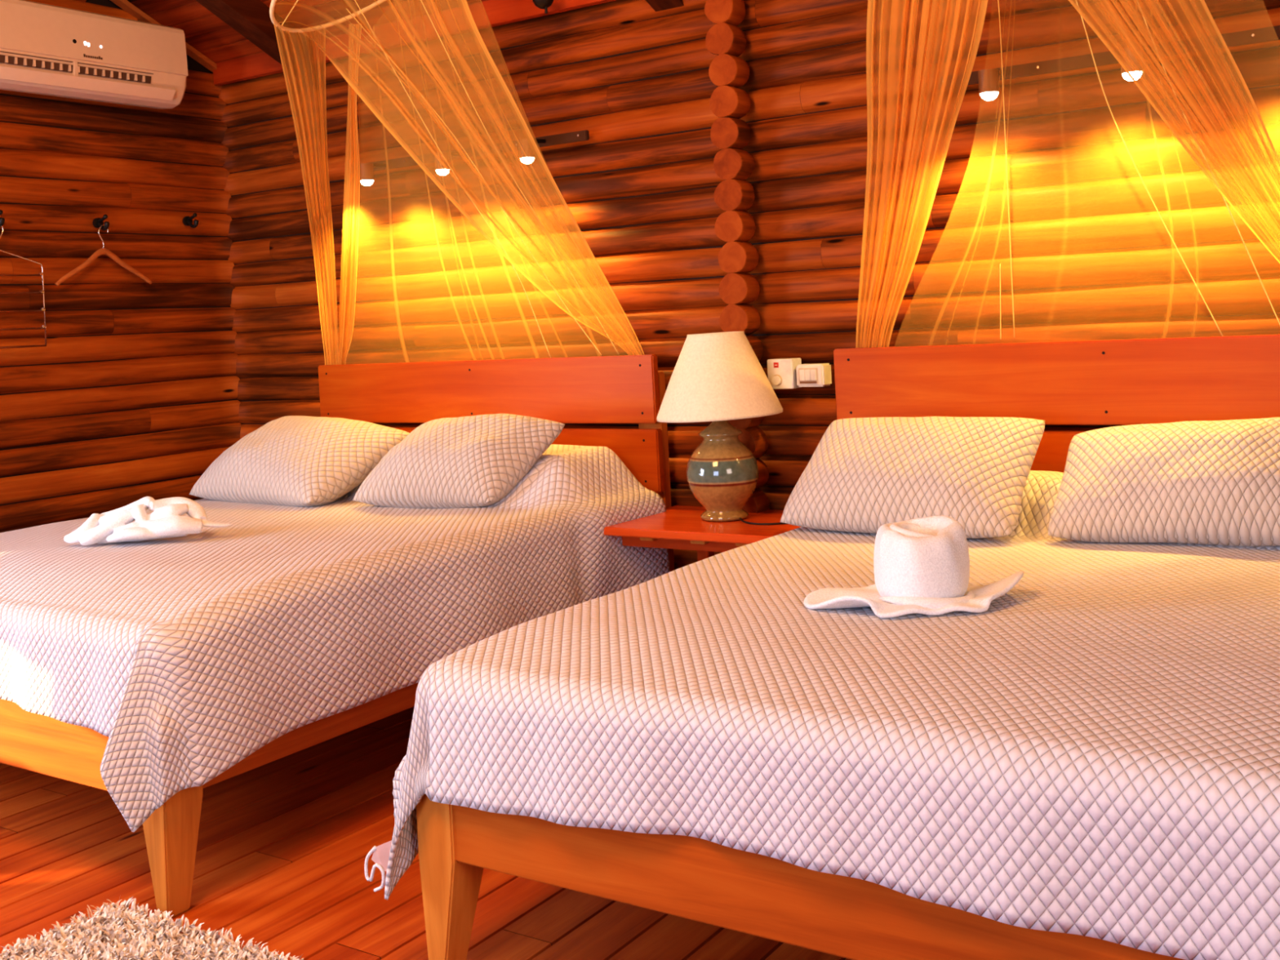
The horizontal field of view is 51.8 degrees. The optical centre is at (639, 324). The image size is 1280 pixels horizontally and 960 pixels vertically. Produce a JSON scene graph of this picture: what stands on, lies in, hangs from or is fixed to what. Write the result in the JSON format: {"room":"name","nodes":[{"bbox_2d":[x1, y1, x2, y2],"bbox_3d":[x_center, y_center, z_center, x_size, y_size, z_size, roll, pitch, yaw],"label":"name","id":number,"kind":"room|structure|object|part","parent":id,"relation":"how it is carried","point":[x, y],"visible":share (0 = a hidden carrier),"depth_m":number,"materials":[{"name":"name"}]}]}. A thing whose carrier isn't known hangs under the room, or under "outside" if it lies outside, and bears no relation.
{"room":"hotel room","nodes":[
{"label":"hotel room","id":0,"kind":"room"},
{"bbox_2d":[0,0,242,532],"bbox_3d":[-3.789,-0.486,3.580,0.042,4.120,6.564,-3,0,34],"label":"wall","id":1,"kind":"structure","parent":0,"point":[66,153],"depth_m":5.75,"materials":[{"name":"brown wood"}]},
{"bbox_2d":[0,209,4,226],"bbox_3d":[-2.569,-0.424,5.273,0.079,0.068,0.044,-3,0,34],"label":"coat hook","id":2,"kind":"object","parent":1,"relation":"attached to","point":[2,220],"visible":1,"depth_m":5.25,"materials":[{"name":"black metal"}]},
{"bbox_2d":[0,226,46,348],"bbox_3d":[-2.553,-0.160,5.262,0.014,0.509,0.378,-3,0,34],"label":"hanger","id":3,"kind":"object","parent":2,"relation":"hanging from","point":[40,264],"visible":1,"depth_m":5.35,"materials":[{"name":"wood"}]},
{"bbox_2d":[0,0,187,109],"bbox_3d":[-2.382,-1.124,5.461,0.214,0.350,1.055,-3,0,34],"label":"air conditioner","id":4,"kind":"object","parent":1,"relation":"attached to","point":[46,49],"visible":1,"depth_m":5.45,"materials":[{"name":"plastic"}]},
{"bbox_3d":[-2.315,-1.193,5.414,0.044,0.218,1.047,-3,0,34],"label":"panel","id":5,"kind":"part","parent":4,"relation":"part of","materials":[{"name":"plastic"}]},
{"bbox_2d":[92,214,109,230],"bbox_3d":[-2.308,-0.439,5.664,0.079,0.068,0.044,-3,0,34],"label":"coat hook","id":6,"kind":"object","parent":1,"relation":"attached to","point":[97,223],"visible":1,"depth_m":5.66,"materials":[{"name":"black metal"}]},
{"bbox_3d":[-2.335,-0.440,5.682,0.014,0.044,0.044,-3,0,34],"label":"plate","id":7,"kind":"part","parent":6,"relation":"part of","materials":[{"name":"black metal"}]},
{"bbox_2d":[54,225,152,286],"bbox_3d":[-2.300,-0.298,5.655,0.021,0.263,0.466,-3,0,34],"label":"wooden hanger","id":8,"kind":"object","parent":6,"relation":"hanging from","point":[103,251],"visible":1,"depth_m":5.64,"materials":[{"name":"wood"}]},
{"bbox_3d":[-2.297,-0.248,5.655,0.021,0.163,0.466,-3,0,34],"label":"hanger arm","id":9,"kind":"part","parent":8,"relation":"part of","materials":[{"name":"brown wood"}]},
{"bbox_2d":[0,0,240,533],"bbox_3d":[-3.806,-0.437,3.629,0.057,3.920,6.625,-3,0,34],"label":"trim","id":10,"kind":"structure","parent":1,"relation":"attached to","point":[193,64],"depth_m":5.77,"materials":[{"name":"brown wood"}]},
{"bbox_2d":[110,0,217,72],"bbox_3d":[-2.917,-1.898,4.920,0.050,1.552,3.250,-3,0,34],"label":"trim","id":11,"kind":"structure","parent":1,"relation":"attached to","point":[125,5],"depth_m":5.92,"materials":[{"name":"brown wood"}]},
{"bbox_2d":[182,213,199,227],"bbox_3d":[-2.054,-0.477,6.046,0.079,0.068,0.044,-3,0,34],"label":"coat hook","id":12,"kind":"object","parent":1,"relation":"attached to","point":[187,220],"visible":1,"depth_m":6.04,"materials":[{"name":"black metal"}]},
{"bbox_3d":[-2.081,-0.478,6.064,0.014,0.044,0.044,-3,0,34],"label":"plate","id":13,"kind":"part","parent":12,"relation":"part of","materials":[{"name":"black metal"}]},
{"bbox_2d":[127,0,488,63],"bbox_3d":[-0.762,-1.997,1.458,7.730,1.607,6.700,-3,0,34],"label":"ceiling","id":14,"kind":"structure","parent":0,"point":[203,30],"depth_m":5.76,"materials":[{"name":"brown wood"}]},
{"bbox_2d":[269,0,644,364],"bbox_3d":[-1.034,-0.610,4.899,1.738,2.036,1.154,-3,0,34],"label":"net","id":15,"kind":"object","parent":14,"relation":"hanging from","point":[350,224],"visible":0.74,"depth_m":4.85,"materials":[{"name":"fabric"}]},
{"bbox_3d":[-1.078,-1.292,4.564,0.381,0.494,0.004,-3,0,9],"label":"hoop cord","id":16,"kind":"part","parent":15,"relation":"part of","materials":[{"name":"white fabric"}]},
{"bbox_3d":[-1.248,-0.359,5.181,0.156,1.455,1.371,-3,0,-9],"label":"tail panel","id":17,"kind":"part","parent":15,"relation":"part of","materials":[{"name":"fabric"}]},
{"bbox_3d":[-1.187,-0.394,5.424,0.062,1.517,0.856,-3,0,-21],"label":"tail panel","id":18,"kind":"part","parent":15,"relation":"part of","materials":[{"name":"fabric"}]},
{"bbox_3d":[-0.850,-0.476,5.059,1.606,1.750,0.690,-3,0,34],"label":"panel","id":19,"kind":"part","parent":15,"relation":"part of","materials":[{"name":"fabric"}]},
{"bbox_2d":[532,0,553,13],"bbox_3d":[-0.366,-1.268,4.953,0.088,0.198,0.088,-3,0,34],"label":"fitting","id":20,"kind":"object","parent":14,"relation":"hanging from","point":[542,4],"visible":1,"depth_m":4.93,"materials":[{"name":"black metal"}]},
{"bbox_3d":[-0.364,-1.228,4.953,0.088,0.080,0.088,-3,0,34],"label":"lamp shade","id":21,"kind":"part","parent":20,"relation":"part of","materials":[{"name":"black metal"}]},
{"bbox_2d":[855,0,1279,347],"bbox_3d":[1.056,-0.710,3.494,1.656,2.038,1.141,-3,0,34],"label":"net","id":22,"kind":"object","parent":14,"relation":"hanging from","point":[1124,32],"visible":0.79,"depth_m":3.63,"materials":[{"name":"fabric"}]},
{"bbox_3d":[0.766,-0.578,3.902,0.290,1.700,1.050,-3,0,-9],"label":"tail panel","id":23,"kind":"part","parent":22,"relation":"part of","materials":[{"name":"fabric"}]},
{"bbox_3d":[1.301,-0.529,3.733,1.524,1.650,0.483,-3,0,34],"label":"panel","id":24,"kind":"part","parent":22,"relation":"part of","materials":[{"name":"fabric"}]},
{"bbox_3d":[1.525,-0.392,3.307,1.107,1.259,0.288,-3,0,-16],"label":"panel","id":25,"kind":"part","parent":22,"relation":"part of","materials":[{"name":"fabric"}]},
{"bbox_2d":[0,706,851,959],"bbox_3d":[-0.573,1.355,1.479,7.744,0.006,6.735,-3,0,34],"label":"floor","id":26,"kind":"structure","parent":0,"point":[321,808],"depth_m":3.25,"materials":[{"name":"brown wood"}]},
{"bbox_2d":[0,896,303,959],"bbox_3d":[-0.959,1.347,2.374,1.292,0.040,0.949,-3,0,34],"label":"shaggy rug","id":27,"kind":"object","parent":26,"relation":"on","point":[120,932],"visible":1,"depth_m":2.87,"materials":[{"name":"beige fabric"}]},
{"bbox_2d":[0,354,674,917],"bbox_3d":[-1.221,0.773,4.434,1.763,1.197,2.216,-3,0,34],"label":"bed","id":28,"kind":"object","parent":26,"relation":"on","point":[624,388],"visible":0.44,"depth_m":4.85,"materials":[{"name":"brown wood"}]},
{"bbox_3d":[-1.811,1.032,3.536,1.655,0.223,0.039,-3,0,34],"label":"foot rail","id":29,"kind":"part","parent":28,"relation":"part of","materials":[{"name":"brown wood"}]},
{"bbox_3d":[-1.099,1.159,3.100,0.098,0.425,0.110,-3,0,34],"label":"leg","id":30,"kind":"part","parent":28,"relation":"part of","materials":[{"name":"brown wood"}]},
{"bbox_3d":[-0.524,0.973,3.953,0.035,0.208,2.078,-3,0,34],"label":"rail","id":31,"kind":"part","parent":28,"relation":"part of","materials":[{"name":"brown wood"}]},
{"bbox_2d":[0,444,670,832],"bbox_3d":[-1.287,0.819,4.332,1.863,0.649,2.216,-3,0,34],"label":"quilted bedspread","id":32,"kind":"object","parent":28,"relation":"on","point":[193,654],"visible":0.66,"depth_m":3.54,"materials":[{"name":"fabric"}]},
{"bbox_2d":[63,496,232,546],"bbox_3d":[-1.531,0.607,4.091,0.503,0.142,0.190,-3,0,8],"label":"folded towel","id":33,"kind":"object","parent":32,"relation":"on","point":[166,520],"visible":1,"depth_m":4.06,"materials":[{"name":"white fabric"}]},
{"bbox_2d":[189,415,409,506],"bbox_3d":[-1.305,0.526,5.014,0.835,0.339,0.437,-3,0,34],"label":"quilted pillow","id":34,"kind":"object","parent":32,"relation":"on","point":[289,460],"visible":0.91,"depth_m":4.86,"materials":[{"name":"fabric"}]},
{"bbox_2d":[352,413,564,508],"bbox_3d":[-0.634,0.488,4.624,0.679,0.341,0.383,-3,0,34],"label":"quilted pillow","id":35,"kind":"object","parent":32,"relation":"on","point":[473,461],"visible":0.94,"depth_m":4.53,"materials":[{"name":"fabric"}]},
{"bbox_3d":[0.067,0.740,4.876,0.100,1.130,0.048,-3,0,34],"label":"headboard post","id":36,"kind":"part","parent":28,"relation":"part of","materials":[{"name":"brown wood"}]},
{"bbox_2d":[604,505,799,560],"bbox_3d":[0.288,0.978,4.479,0.677,0.635,0.500,-3,0,34],"label":"nightstand","id":37,"kind":"object","parent":26,"relation":"on","point":[678,527],"visible":0.45,"depth_m":4.38,"materials":[{"name":"brown wood"}]},
{"bbox_3d":[0.237,0.995,4.553,0.045,0.607,0.045,-3,0,34],"label":"leg","id":38,"kind":"part","parent":37,"relation":"part of","materials":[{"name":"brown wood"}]},
{"bbox_2d":[656,331,786,524],"bbox_3d":[0.314,0.341,4.468,0.528,0.634,0.431,-3,0,34],"label":"table lamp","id":39,"kind":"object","parent":37,"relation":"on","point":[718,378],"visible":0.98,"depth_m":4.39,"materials":[{"name":"ceramic"}]},
{"bbox_3d":[0.265,0.171,4.495,0.431,0.291,0.431,-3,0,34],"label":"lamp shade","id":40,"kind":"part","parent":39,"relation":"part of","materials":[{"name":"beige fabric"}]},
{"bbox_3d":[0.484,0.645,4.375,0.299,0.010,0.141,-3,0,-2],"label":"power cord","id":41,"kind":"part","parent":39,"relation":"part of","materials":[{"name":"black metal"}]},
{"bbox_2d":[416,334,1279,959],"bbox_3d":[0.853,0.674,3.086,1.763,1.197,2.143,-3,0,34],"label":"bed","id":42,"kind":"object","parent":26,"relation":"on","point":[1157,380],"visible":0.29,"depth_m":2.65,"materials":[{"name":"brown wood"}]},
{"bbox_3d":[-0.380,1.125,2.705,0.098,0.425,0.110,-3,0,34],"label":"leg","id":43,"kind":"part","parent":42,"relation":"part of","materials":[{"name":"brown wood"}]},
{"bbox_3d":[0.283,0.932,2.219,1.655,0.223,0.039,-3,0,34],"label":"foot rail","id":44,"kind":"part","parent":42,"relation":"part of","materials":[{"name":"brown wood"}]},
{"bbox_2d":[364,470,1279,959],"bbox_3d":[0.776,0.778,3.036,1.930,0.649,2.086,-3,0,34],"label":"quilted bedspread","id":45,"kind":"object","parent":42,"relation":"on","point":[1093,751],"visible":0.89,"depth_m":2.31,"materials":[{"name":"fabric"}]},
{"bbox_2d":[780,416,1044,538],"bbox_3d":[0.787,0.440,3.857,0.740,0.334,0.322,-3,0,34],"label":"quilted pillow","id":46,"kind":"object","parent":45,"relation":"on","point":[863,475],"visible":0.93,"depth_m":3.74,"materials":[{"name":"fabric"}]},
{"bbox_2d":[804,515,1023,617],"bbox_3d":[0.606,0.524,2.922,0.492,0.184,0.286,-3,0,-1],"label":"hat","id":47,"kind":"object","parent":45,"relation":"on","point":[922,565],"visible":1,"depth_m":2.84,"materials":[{"name":"white fabric"}]},
{"bbox_3d":[0.615,0.516,2.915,0.209,0.173,0.209,-3,0,34],"label":"crown","id":48,"kind":"part","parent":47,"relation":"part of","materials":[{"name":"white fabric"}]},
{"bbox_2d":[1048,417,1279,546],"bbox_3d":[1.460,0.413,3.462,0.726,0.331,0.302,-3,0,34],"label":"quilted pillow","id":49,"kind":"object","parent":45,"relation":"on","point":[1211,482],"visible":1,"depth_m":3.40,"materials":[{"name":"fabric"}]},
{"bbox_2d":[218,0,1279,568],"bbox_3d":[1.182,-0.056,4.216,7.529,2.737,0.047,-3,0,34],"label":"wall","id":50,"kind":"structure","parent":0,"point":[1085,215],"depth_m":4.66,"materials":[{"name":"brown wood"}]},
{"bbox_2d":[195,0,323,83],"bbox_3d":[-3.326,-1.801,3.199,0.125,1.693,6.590,-3,0,34],"label":"ceiling beam","id":51,"kind":"structure","parent":50,"relation":"attached to","point":[251,19],"depth_m":5.65,"materials":[{"name":"brown wood"}]},
{"bbox_2d":[213,0,616,85],"bbox_3d":[1.102,-1.349,4.153,7.490,0.135,0.040,-3,0,34],"label":"trim","id":52,"kind":"structure","parent":50,"relation":"attached to","point":[491,13],"depth_m":5.50,"materials":[{"name":"red wood"}]},
{"bbox_2d":[351,129,589,186],"bbox_3d":[-0.766,-0.659,5.330,1.275,0.116,0.165,-3,0,34],"label":"light bar","id":53,"kind":"object","parent":50,"relation":"attached to","point":[366,170],"visible":0.88,"depth_m":5.27,"materials":[{"name":"metal"}]},
{"bbox_3d":[-1.117,-0.675,5.567,0.018,0.028,0.112,-3,0,34],"label":"spotlight arm","id":54,"kind":"part","parent":53,"relation":"part of","materials":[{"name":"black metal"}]},
{"bbox_3d":[-0.764,-0.692,5.331,0.018,0.028,0.112,-3,0,34],"label":"spotlight arm","id":55,"kind":"part","parent":53,"relation":"part of","materials":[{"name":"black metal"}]},
{"bbox_3d":[-0.405,-0.709,5.090,0.018,0.028,0.112,-3,0,34],"label":"spotlight arm","id":56,"kind":"part","parent":53,"relation":"part of","materials":[{"name":"black metal"}]},
{"bbox_2d":[645,0,684,11],"bbox_3d":[-1.758,-1.876,2.147,0.125,1.693,6.590,-3,0,34],"label":"trim","id":57,"kind":"structure","parent":50,"relation":"attached to","point":[657,5],"depth_m":4.86,"materials":[{"name":"brown wood"}]},
{"bbox_2d":[226,0,1279,569],"bbox_3d":[1.204,-0.116,4.254,7.730,2.770,0.057,-3,0,34],"label":"trim","id":58,"kind":"structure","parent":50,"relation":"attached to","point":[616,55],"depth_m":4.71,"materials":[{"name":"brown wood"}]},
{"bbox_2d":[767,357,801,388],"bbox_3d":[0.501,0.169,4.591,0.098,0.103,0.087,-3,0,34],"label":"thermostat box","id":59,"kind":"object","parent":50,"relation":"attached to","point":[781,372],"visible":0.95,"depth_m":4.56,"materials":[{"name":"white plastic"}]},
{"bbox_2d":[795,363,831,386],"bbox_3d":[0.596,0.172,4.532,0.104,0.077,0.079,-3,0,34],"label":"switch plate","id":60,"kind":"object","parent":50,"relation":"attached to","point":[809,375],"visible":1,"depth_m":4.50,"materials":[{"name":"white plastic"}]},
{"bbox_3d":[0.576,0.174,4.508,0.072,0.054,0.004,-3,0,34],"label":"rocker frame","id":61,"kind":"part","parent":60,"relation":"part of","materials":[{"name":"white plastic"}]},
{"bbox_2d":[936,25,1279,100],"bbox_3d":[1.450,-0.764,3.844,1.275,0.116,0.165,-3,0,34],"label":"light bar","id":62,"kind":"object","parent":50,"relation":"attached to","point":[988,79],"visible":0.83,"depth_m":3.96,"materials":[{"name":"wood"}]},
{"bbox_3d":[0.403,0.746,4.654,0.119,0.115,0.112,-20,-9,33],"label":"log","id":63,"kind":"object","parent":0,"visible":0},
{"bbox_2d":[742,488,769,513],"bbox_3d":[0.391,0.637,4.658,0.119,0.116,0.112,-3,0,34],"label":"log","id":64,"kind":"object","parent":63,"relation":"on","point":[758,502],"visible":0.26,"depth_m":4.61,"materials":[{"name":"brown wood"}]},
{"bbox_2d":[755,457,768,489],"bbox_3d":[0.387,0.525,4.656,0.119,0.115,0.112,-2,0,34],"label":"log","id":65,"kind":"object","parent":64,"relation":"on","point":[763,473],"visible":0.27,"depth_m":4.63,"materials":[{"name":"brown wood"}]},
{"bbox_2d":[737,426,768,458],"bbox_3d":[0.384,0.417,4.654,0.119,0.116,0.112,-3,0,34],"label":"log","id":66,"kind":"object","parent":65,"relation":"on","point":[754,438],"visible":0.52,"depth_m":4.60,"materials":[{"name":"brown wood"}]},
{"bbox_2d":[727,416,764,429],"bbox_3d":[0.373,0.309,4.657,0.119,0.116,0.112,-3,0,34],"label":"log","id":67,"kind":"object","parent":66,"relation":"on","point":[741,424],"visible":0.24,"depth_m":4.61,"materials":[{"name":"brown wood"}]},
{"bbox_3d":[0.370,0.200,4.655,0.119,0.115,0.112,11,8,33],"label":"log","id":68,"kind":"object","parent":67,"relation":"on","visible":0},
{"bbox_2d":[745,334,763,360],"bbox_3d":[0.369,0.091,4.652,0.120,0.115,0.112,-3,0,34],"label":"log","id":69,"kind":"object","parent":68,"relation":"on","point":[756,344],"visible":0.26,"depth_m":4.62,"materials":[{"name":"brown wood"}]},
{"bbox_2d":[719,303,759,334],"bbox_3d":[0.357,-0.019,4.656,0.119,0.116,0.112,-3,0,34],"label":"log","id":70,"kind":"object","parent":69,"relation":"on","point":[745,317],"visible":0.83,"depth_m":4.61,"materials":[{"name":"brown wood"}]},
{"bbox_2d":[719,272,759,304],"bbox_3d":[0.354,-0.129,4.653,0.119,0.116,0.112,-3,0,34],"label":"log","id":71,"kind":"object","parent":70,"relation":"on","point":[735,288],"visible":0.98,"depth_m":4.61,"materials":[{"name":"brown wood"}]},
{"bbox_2d":[718,241,759,273],"bbox_3d":[0.352,-0.239,4.651,0.119,0.115,0.112,-3,0,34],"label":"log","id":72,"kind":"object","parent":71,"relation":"on","point":[733,256],"visible":0.97,"depth_m":4.61,"materials":[{"name":"brown wood"}]},
{"bbox_2d":[714,210,755,242],"bbox_3d":[0.340,-0.346,4.655,0.119,0.116,0.112,-3,0,34],"label":"log","id":73,"kind":"object","parent":72,"relation":"on","point":[730,225],"visible":0.97,"depth_m":4.61,"materials":[{"name":"brown wood"}]},
{"bbox_2d":[713,179,754,211],"bbox_3d":[0.336,-0.454,4.653,0.119,0.115,0.112,-3,0,34],"label":"log","id":74,"kind":"object","parent":73,"relation":"on","point":[729,194],"visible":0.98,"depth_m":4.61,"materials":[{"name":"brown wood"}]},
{"bbox_2d":[713,147,754,180],"bbox_3d":[0.337,-0.564,4.648,0.119,0.115,0.112,-3,0,34],"label":"log","id":75,"kind":"object","parent":74,"relation":"on","point":[729,163],"visible":0.98,"depth_m":4.61,"materials":[{"name":"brown wood"}]},
{"bbox_2d":[710,116,751,149],"bbox_3d":[0.325,-0.673,4.652,0.119,0.115,0.112,-3,0,34],"label":"log","id":76,"kind":"object","parent":75,"relation":"on","point":[726,132],"visible":0.93,"depth_m":4.61,"materials":[{"name":"brown wood"}]},
{"bbox_2d":[709,85,750,119],"bbox_3d":[0.322,-0.783,4.650,0.119,0.116,0.112,-3,0,34],"label":"log","id":77,"kind":"object","parent":76,"relation":"on","point":[728,101],"visible":0.94,"depth_m":4.61,"materials":[{"name":"brown wood"}]},
{"bbox_2d":[708,53,749,88],"bbox_3d":[0.319,-0.893,4.648,0.119,0.116,0.112,-3,0,34],"label":"log","id":78,"kind":"object","parent":77,"relation":"on","point":[725,69],"visible":0.94,"depth_m":4.60,"materials":[{"name":"brown wood"}]},
{"bbox_2d":[705,22,746,57],"bbox_3d":[0.307,-1.002,4.652,0.119,0.116,0.112,-3,0,34],"label":"log","id":79,"kind":"object","parent":78,"relation":"on","point":[722,37],"visible":0.93,"depth_m":4.61,"materials":[{"name":"brown wood"}]},
{"bbox_2d":[704,0,745,26],"bbox_3d":[0.304,-1.109,4.650,0.119,0.115,0.112,-3,0,34],"label":"log","id":80,"kind":"object","parent":79,"relation":"on","point":[729,11],"visible":0.88,"depth_m":4.61,"materials":[{"name":"brown wood"}]}
]}

